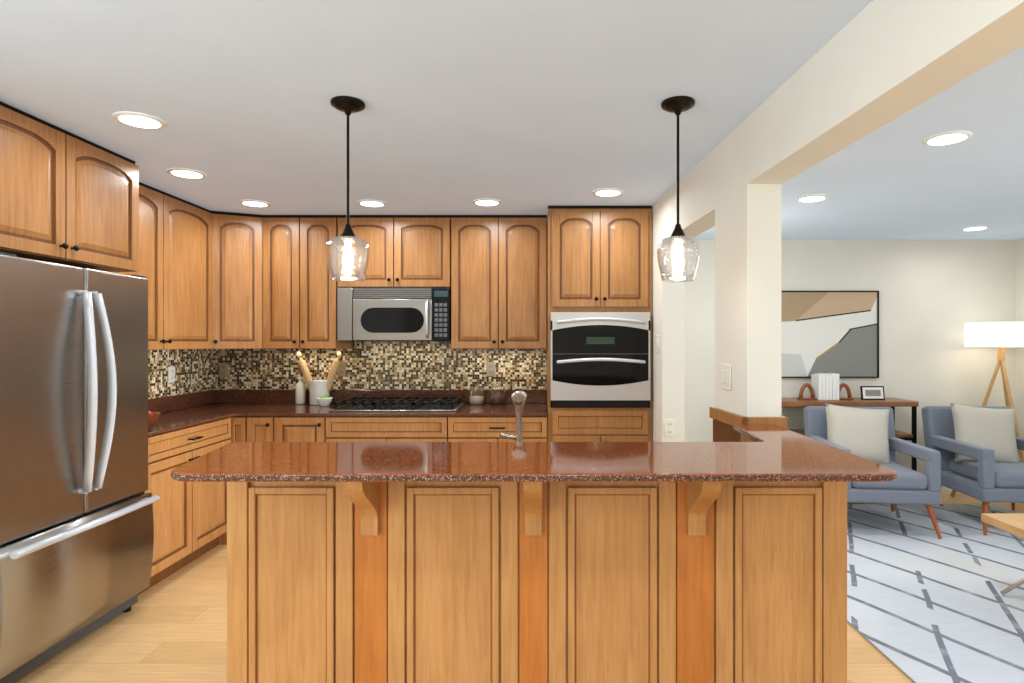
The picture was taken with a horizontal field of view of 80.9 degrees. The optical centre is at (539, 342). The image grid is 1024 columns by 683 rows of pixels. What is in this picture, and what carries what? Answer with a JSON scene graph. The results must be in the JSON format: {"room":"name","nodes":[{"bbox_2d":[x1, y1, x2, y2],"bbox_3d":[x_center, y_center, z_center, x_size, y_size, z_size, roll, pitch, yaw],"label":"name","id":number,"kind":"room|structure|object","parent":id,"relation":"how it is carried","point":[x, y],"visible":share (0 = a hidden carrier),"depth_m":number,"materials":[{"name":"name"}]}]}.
{"room":"kitchen","nodes":[
{"label":"kitchen","id":0,"kind":"room"},
{"bbox_2d":[0,0,1023,239],"bbox_3d":[0.700,-1.025,1.290,8.200,0.100,9.380,0,0,0],"label":"ceiling","id":1,"kind":"structure","parent":0,"point":[526,107],"depth_m":2.45,"materials":[{"name":"paint"}]},
{"bbox_2d":[112,111,166,128],"bbox_3d":[-1.749,-0.970,2.623,0.200,0.008,0.200,0,0,0],"label":"recessed light","id":2,"kind":"object","parent":1,"relation":"in","point":[139,120],"visible":0.96,"depth_m":2.62,"materials":[{"name":"white"}]},
{"bbox_2d":[167,168,206,178],"bbox_3d":[-2.025,-0.970,3.441,0.200,0.008,0.200,0,0,0],"label":"recessed light","id":3,"kind":"object","parent":1,"relation":"in","point":[186,173],"visible":0.98,"depth_m":3.43,"materials":[{"name":"white"}]},
{"bbox_2d":[239,200,269,206],"bbox_3d":[-1.985,-0.970,4.179,0.200,0.008,0.200,0,0,0],"label":"recessed light","id":4,"kind":"object","parent":1,"relation":"in","point":[254,203],"visible":0.96,"depth_m":4.17,"materials":[{"name":"white"}]},
{"bbox_2d":[326,96,369,281],"bbox_3d":[-0.778,-0.613,2.430,0.170,0.722,0.170,0,0,0],"label":"pendant light","id":5,"kind":"object","parent":1,"relation":"hanging from","point":[348,105],"visible":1,"depth_m":2.41,"materials":[{"name":"clear glass"}]},
{"bbox_2d":[357,200,386,206],"bbox_3d":[-1.170,-0.970,4.179,0.200,0.008,0.200,0,0,0],"label":"recessed light","id":6,"kind":"object","parent":1,"relation":"in","point":[371,203],"visible":0.98,"depth_m":4.17,"materials":[{"name":"white"}]},
{"bbox_2d":[473,199,500,205],"bbox_3d":[-0.366,-0.970,4.149,0.200,0.008,0.200,0,0,0],"label":"recessed light","id":7,"kind":"object","parent":1,"relation":"in","point":[486,202],"visible":0.92,"depth_m":4.14,"materials":[{"name":"white"}]},
{"bbox_2d":[593,188,623,196],"bbox_3d":[0.439,-0.970,3.874,0.200,0.008,0.200,0,0,0],"label":"recessed light","id":8,"kind":"object","parent":1,"relation":"in","point":[607,192],"visible":1,"depth_m":3.87,"materials":[{"name":"white"}]},
{"bbox_2d":[657,96,699,281],"bbox_3d":[0.559,-0.613,2.430,0.170,0.722,0.170,0,0,0],"label":"pendant light","id":9,"kind":"object","parent":1,"relation":"hanging from","point":[677,105],"visible":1,"depth_m":2.41,"materials":[{"name":"clear glass"}]},
{"bbox_2d":[796,194,827,201],"bbox_3d":[1.829,-0.970,4.035,0.200,0.008,0.200,0,0,0],"label":"recessed light","id":10,"kind":"object","parent":1,"relation":"in","point":[812,198],"visible":0.96,"depth_m":4.03,"materials":[{"name":"white"}]},
{"bbox_2d":[922,131,972,145],"bbox_3d":[1.936,-0.970,2.854,0.200,0.008,0.200,0,0,0],"label":"recessed light","id":11,"kind":"object","parent":1,"relation":"in","point":[947,138],"visible":1,"depth_m":2.85,"materials":[{"name":"white"}]},
{"bbox_2d":[961,226,988,230],"bbox_3d":[3.688,-0.970,5.087,0.200,0.008,0.200,0,0,0],"label":"recessed light","id":12,"kind":"object","parent":1,"relation":"in","point":[974,228],"visible":1,"depth_m":5.08,"materials":[{"name":"white"}]},
{"bbox_2d":[12,493,1023,682],"bbox_3d":[0.700,1.420,1.290,8.200,0.001,9.380,0,0,0],"label":"floor","id":13,"kind":"structure","parent":0,"point":[171,628],"depth_m":2.83,"materials":[{"name":"brown wood"}]},
{"bbox_2d":[0,252,159,682],"bbox_3d":[-2.345,0.531,2.785,0.671,1.778,0.910,0,0,0],"label":"fridge","id":14,"kind":"object","parent":13,"relation":"on","point":[76,530],"visible":1,"depth_m":2.68,"materials":[{"name":"grey metal"}]},
{"bbox_2d":[138,416,241,594],"bbox_3d":[-2.405,0.969,3.770,0.587,0.904,0.960,0,0,0],"label":"base cabinet","id":15,"kind":"object","parent":13,"relation":"on","point":[190,521],"depth_m":3.69,"materials":[{"name":"brown wood"}]},
{"bbox_2d":[148,394,239,435],"bbox_3d":[-2.405,0.450,3.755,0.588,0.130,0.930,0,0,0],"label":"countertop","id":16,"kind":"structure","parent":15,"relation":"on","point":[180,411],"depth_m":4.28,"materials":[{"name":"red stone"}]},
{"bbox_2d":[148,411,159,426],"bbox_3d":[-2.340,0.425,3.500,0.216,0.137,0.216,0,0,0],"label":"fruit bowl","id":17,"kind":"object","parent":16,"relation":"on","point":[153,417],"visible":0.04,"depth_m":3.50,"materials":[{"name":"brown wood"}]},
{"bbox_2d":[187,390,547,415],"bbox_3d":[-1.323,0.450,4.584,2.751,0.130,0.728,0,0,0],"label":"countertop","id":18,"kind":"structure","parent":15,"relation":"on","point":[252,402],"depth_m":4.91,"materials":[{"name":"red stone"}]},
{"bbox_2d":[296,377,305,403],"bbox_3d":[-1.939,0.385,4.860,0.076,0.218,0.076,0,0,0],"label":"bottle","id":19,"kind":"object","parent":18,"relation":"on","point":[300,392],"visible":1,"depth_m":4.83,"materials":[{"name":"beige ceramic"}]},
{"bbox_2d":[297,351,341,404],"bbox_3d":[-1.780,0.278,4.840,0.362,0.431,0.158,0,0,0],"label":"crock","id":20,"kind":"object","parent":18,"relation":"on","point":[318,388],"visible":0.81,"depth_m":4.81,"materials":[{"name":"white ceramic"}]},
{"bbox_2d":[316,394,332,406],"bbox_3d":[-1.685,0.449,4.690,0.124,0.090,0.124,0,0,0],"label":"bowl","id":21,"kind":"object","parent":18,"relation":"on","point":[325,400],"visible":1,"depth_m":4.65,"materials":[{"name":"white ceramic"}]},
{"bbox_2d":[329,397,463,411],"bbox_3d":[-1.065,0.463,4.570,0.910,0.062,0.520,0,0,0],"label":"cooktop","id":22,"kind":"object","parent":18,"relation":"in","point":[400,404],"visible":1,"depth_m":4.39,"materials":[{"name":"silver metal"}]},
{"bbox_2d":[469,385,484,404],"bbox_3d":[-0.511,0.417,4.855,0.128,0.154,0.127,0,0,0],"label":"jar","id":23,"kind":"object","parent":18,"relation":"on","point":[476,400],"visible":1,"depth_m":4.82,"materials":[{"name":"clear glass"}]},
{"bbox_2d":[490,385,505,404],"bbox_3d":[-0.342,0.417,4.855,0.128,0.154,0.127,0,0,0],"label":"jar","id":24,"kind":"object","parent":18,"relation":"on","point":[498,399],"visible":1,"depth_m":4.81,"materials":[{"name":"clear glass"}]},
{"bbox_2d":[242,416,281,441],"bbox_3d":[-1.966,0.969,4.589,0.291,0.904,0.718,0,0,0],"label":"base cabinet","id":25,"kind":"object","parent":13,"relation":"on","point":[254,428],"depth_m":4.23,"materials":[{"name":"brown wood"}]},
{"bbox_2d":[282,416,333,441],"bbox_3d":[-1.698,0.969,4.589,0.476,0.904,0.718,0,0,0],"label":"base cabinet","id":26,"kind":"object","parent":13,"relation":"on","point":[294,428],"depth_m":4.23,"materials":[{"name":"brown wood"}]},
{"bbox_2d":[334,416,457,441],"bbox_3d":[-1.086,0.969,4.589,0.978,0.904,0.718,0,0,0],"label":"base cabinet","id":27,"kind":"object","parent":13,"relation":"on","point":[346,428],"depth_m":4.23,"materials":[{"name":"brown wood"}]},
{"bbox_2d":[458,416,546,441],"bbox_3d":[-0.329,0.969,4.589,0.764,0.904,0.718,0,0,0],"label":"base cabinet","id":28,"kind":"object","parent":13,"relation":"on","point":[470,428],"depth_m":4.23,"materials":[{"name":"brown wood"}]},
{"bbox_2d":[227,482,830,682],"bbox_3d":[-0.051,0.968,2.381,1.971,0.904,0.798,0,0,0],"label":"kitchen island","id":29,"kind":"object","parent":13,"relation":"on","point":[536,582],"depth_m":1.99,"materials":[{"name":"brown wood"}]},
{"bbox_2d":[239,482,782,485],"bbox_3d":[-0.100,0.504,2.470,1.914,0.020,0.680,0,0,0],"label":"island countertop","id":30,"kind":"structure","parent":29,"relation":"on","point":[240,483],"depth_m":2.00,"materials":[{"name":"brown stone"}]},
{"bbox_2d":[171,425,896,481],"bbox_3d":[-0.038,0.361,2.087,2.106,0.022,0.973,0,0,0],"label":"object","id":31,"kind":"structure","parent":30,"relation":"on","point":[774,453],"depth_m":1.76,"materials":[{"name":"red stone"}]},
{"bbox_2d":[500,391,526,441],"bbox_3d":[-0.114,0.350,2.626,0.115,0.288,0.216,0,0,0],"label":"faucet","id":32,"kind":"object","parent":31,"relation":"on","point":[518,398],"visible":0.83,"depth_m":2.54,"materials":[{"name":"silver metal"}]},
{"bbox_2d":[547,206,651,441],"bbox_3d":[0.425,0.223,4.573,0.736,2.394,0.751,0,0,0],"label":"tall cabinet","id":33,"kind":"object","parent":13,"relation":"on","point":[599,258],"visible":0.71,"depth_m":4.23,"materials":[{"name":"brown wood"}]},
{"bbox_2d":[551,312,649,407],"bbox_3d":[0.425,0.119,4.204,0.700,0.672,0.090,0,0,0],"label":"wall oven","id":34,"kind":"object","parent":33,"relation":"in","point":[600,359],"visible":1,"depth_m":4.22,"materials":[{"name":"black glass"}]},
{"bbox_2d":[781,398,918,470],"bbox_3d":[2.582,0.967,5.470,1.505,0.904,0.380,0,0,0],"label":"console table","id":35,"kind":"object","parent":13,"relation":"on","point":[892,403],"visible":0.23,"depth_m":5.28,"materials":[{"name":"brown wood"}]},
{"bbox_2d":[797,373,853,399],"bbox_3d":[2.600,0.395,5.470,0.486,0.237,0.160,0,0,0],"label":"books","id":36,"kind":"object","parent":35,"relation":"on","point":[823,386],"visible":1,"depth_m":5.40,"materials":[{"name":"white paper"}]},
{"bbox_2d":[860,386,884,399],"bbox_3d":[3.013,0.453,5.460,0.208,0.126,0.080,0,0,0],"label":"photo frame","id":37,"kind":"object","parent":35,"relation":"on","point":[872,392],"visible":1,"depth_m":5.43,"materials":[{"name":"black metal"}]},
{"bbox_2d":[847,504,1023,682],"bbox_3d":[2.770,1.413,3.220,2.420,0.010,4.040,0,0,0],"label":"rug","id":38,"kind":"object","parent":13,"relation":"on","point":[925,604],"visible":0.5,"depth_m":3.40,"materials":[{"name":"white fabric"}]},
{"bbox_2d":[803,403,941,538],"bbox_3d":[2.581,0.951,4.755,0.700,0.915,0.841,0,0,6],"label":"armchair","id":39,"kind":"object","parent":38,"relation":"on","point":[868,433],"visible":0.71,"depth_m":4.73,"materials":[{"name":"blue fabric"}]},
{"bbox_2d":[921,403,1023,534],"bbox_3d":[3.624,0.951,4.775,0.700,0.915,0.841,0,0,4],"label":"armchair","id":40,"kind":"object","parent":38,"relation":"on","point":[977,447],"visible":0.83,"depth_m":4.78,"materials":[{"name":"blue fabric"}]},
{"bbox_2d":[981,513,1023,594],"bbox_3d":[2.886,1.187,2.795,0.750,0.433,1.250,0,0,0],"label":"coffee table","id":41,"kind":"object","parent":38,"relation":"on","point":[1012,523],"visible":0.93,"depth_m":3.32,"materials":[{"name":"brown wood"}]},
{"bbox_2d":[950,322,1023,496],"bbox_3d":[4.120,0.620,5.307,0.655,1.600,0.646,0,0,0],"label":"floor lamp","id":42,"kind":"object","parent":13,"relation":"on","point":[1001,336],"visible":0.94,"depth_m":5.24,"materials":[{"name":"white fabric"}]},
{"bbox_2d":[546,349,546,403],"bbox_3d":[-1.025,0.223,5.025,3.650,2.395,0.150,0,0,0],"label":"wall","id":43,"kind":"structure","parent":0,"point":[546,376],"depth_m":4.95,"materials":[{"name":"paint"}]},
{"bbox_2d":[113,182,216,349],"bbox_3d":[-2.523,-0.464,3.840,0.328,1.018,1.189,0,0,0],"label":"upper cabinet","id":44,"kind":"object","parent":43,"relation":"attached to","point":[178,236],"depth_m":3.98,"materials":[{"name":"brown wood"}]},
{"bbox_2d":[148,349,215,398],"bbox_3d":[-2.696,0.172,4.115,0.005,0.424,1.650,0,0,0],"label":"backsplash","id":45,"kind":"structure","parent":43,"relation":"attached to","point":[195,369],"depth_m":4.51,"materials":[{"name":"tile"}]},
{"bbox_2d":[168,366,174,382],"bbox_3d":[-2.688,0.230,4.380,0.010,0.118,0.075,0,0,0],"label":"electrical outlet","id":46,"kind":"object","parent":45,"relation":"attached to","point":[171,374],"visible":1,"depth_m":4.37,"materials":[{"name":"white plastic"}]},
{"bbox_2d":[217,211,268,348],"bbox_3d":[-2.365,-0.464,4.643,0.644,1.018,0.589,0,0,0],"label":"upper cabinet","id":47,"kind":"object","parent":43,"relation":"attached to","point":[223,280],"depth_m":4.48,"materials":[{"name":"brown wood"}]},
{"bbox_2d":[269,215,352,348],"bbox_3d":[-1.817,-0.464,4.727,0.678,1.018,0.421,0,0,0],"label":"upper cabinet","id":48,"kind":"object","parent":43,"relation":"attached to","point":[302,291],"depth_m":4.54,"materials":[{"name":"brown wood"}]},
{"bbox_2d":[216,341,545,389],"bbox_3d":[-1.323,0.172,4.945,2.751,0.424,0.006,0,0,0],"label":"backsplash","id":49,"kind":"structure","parent":43,"relation":"attached to","point":[406,365],"depth_m":4.94,"materials":[{"name":"tile"}]},
{"bbox_2d":[219,363,227,376],"bbox_3d":[-2.604,0.223,4.938,0.075,0.118,0.010,0,0,0],"label":"electrical outlet","id":50,"kind":"object","parent":49,"relation":"attached to","point":[223,369],"visible":1,"depth_m":4.94,"materials":[{"name":"brown plastic"}]},
{"bbox_2d":[337,362,345,375],"bbox_3d":[-1.633,0.214,4.938,0.075,0.118,0.010,0,0,0],"label":"electrical outlet","id":51,"kind":"object","parent":49,"relation":"attached to","point":[341,370],"visible":0.9,"depth_m":4.94,"materials":[{"name":"brown plastic"}]},
{"bbox_2d":[486,362,494,375],"bbox_3d":[-0.406,0.214,4.938,0.075,0.118,0.010,0,0,0],"label":"electrical outlet","id":52,"kind":"object","parent":49,"relation":"attached to","point":[490,368],"visible":1,"depth_m":4.94,"materials":[{"name":"beige plastic"}]},
{"bbox_2d":[345,215,452,289],"bbox_3d":[-1.107,-0.698,4.739,0.855,0.551,0.398,0,0,0],"label":"upper cabinet","id":53,"kind":"object","parent":43,"relation":"attached to","point":[407,251],"depth_m":4.54,"materials":[{"name":"brown wood"}]},
{"bbox_2d":[337,288,450,340],"bbox_3d":[-1.107,-0.217,4.704,0.849,0.401,0.468,0,0,0],"label":"microwave","id":54,"kind":"object","parent":53,"relation":"attached to","point":[393,314],"visible":1,"depth_m":4.53,"materials":[{"name":"grey metal"}]},
{"bbox_2d":[451,215,546,348],"bbox_3d":[-0.341,-0.464,4.739,0.788,1.018,0.398,0,0,0],"label":"upper cabinet","id":55,"kind":"object","parent":43,"relation":"attached to","point":[499,292],"depth_m":4.54,"materials":[{"name":"brown wood"}]},
{"bbox_2d":[652,0,1023,441],"bbox_3d":[1.109,0.223,0.972,0.619,2.395,9.416,0,0,0],"label":"wall","id":56,"kind":"structure","parent":0,"point":[873,65],"depth_m":2.54,"materials":[{"name":"paint"}]},
{"bbox_2d":[656,335,659,352],"bbox_3d":[0.803,0.007,4.100,0.010,0.118,0.075,0,0,-3],"label":"light switch","id":57,"kind":"object","parent":56,"relation":"attached to","point":[657,343],"visible":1,"depth_m":4.08,"materials":[{"name":"beige plastic"}]},
{"bbox_2d":[664,419,674,436],"bbox_3d":[0.865,0.567,3.998,0.075,0.118,0.010,0,0,-3],"label":"outlet","id":58,"kind":"object","parent":56,"relation":"attached to","point":[669,427],"visible":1,"depth_m":4.00,"materials":[{"name":"beige plastic"}]},
{"bbox_2d":[721,364,730,390],"bbox_3d":[0.877,0.160,2.832,0.010,0.120,0.120,0,0,-3],"label":"light switch","id":59,"kind":"object","parent":56,"relation":"attached to","point":[726,376],"visible":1,"depth_m":2.82,"materials":[{"name":"beige plastic"}]},
{"bbox_2d":[709,407,787,441],"bbox_3d":[0.961,0.870,2.800,0.197,1.100,0.441,0,0,-3],"label":"trim","id":60,"kind":"structure","parent":56,"relation":"attached to","point":[724,422],"depth_m":2.73,"materials":[{"name":"brown wood"}]},
{"bbox_2d":[685,240,1014,474],"bbox_3d":[2.725,0.223,5.755,3.850,2.395,0.150,0,0,0],"label":"wall","id":61,"kind":"structure","parent":0,"point":[935,296],"depth_m":5.68,"materials":[{"name":"paint"}]},
{"bbox_2d":[781,291,878,377],"bbox_3d":[2.580,-0.082,5.662,1.220,0.821,0.035,0,0,0],"label":"picture","id":62,"kind":"object","parent":61,"relation":"attached to","point":[827,332],"visible":0.69,"depth_m":5.66,"materials":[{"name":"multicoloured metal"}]},
{"bbox_2d":[940,485,959,492],"bbox_3d":[2.710,1.370,5.672,3.510,0.100,0.013,0,0,0],"label":"baseboard","id":63,"kind":"structure","parent":61,"relation":"attached to","point":[944,489],"depth_m":5.66,"materials":[{"name":"white wood"}]},
{"bbox_2d":[1015,238,1023,460],"bbox_3d":[4.575,0.223,1.240,0.150,2.395,8.880,0,0,0],"label":"wall","id":64,"kind":"structure","parent":0,"point":[1019,317],"depth_m":5.63,"materials":[{"name":"paint"}]},
{"bbox_3d":[-2.775,0.222,0.950,0.150,2.395,8.300,0,0,0],"label":"wall","id":65,"kind":"structure","parent":0,"visible":0},
{"bbox_2d":[0,101,138,271],"bbox_3d":[-2.403,-0.677,2.720,0.571,0.594,1.000,0,0,0],"label":"upper cabinet","id":66,"kind":"object","parent":65,"relation":"attached to","point":[68,198],"visible":1,"depth_m":2.71,"materials":[{"name":"brown wood"}]}
]}

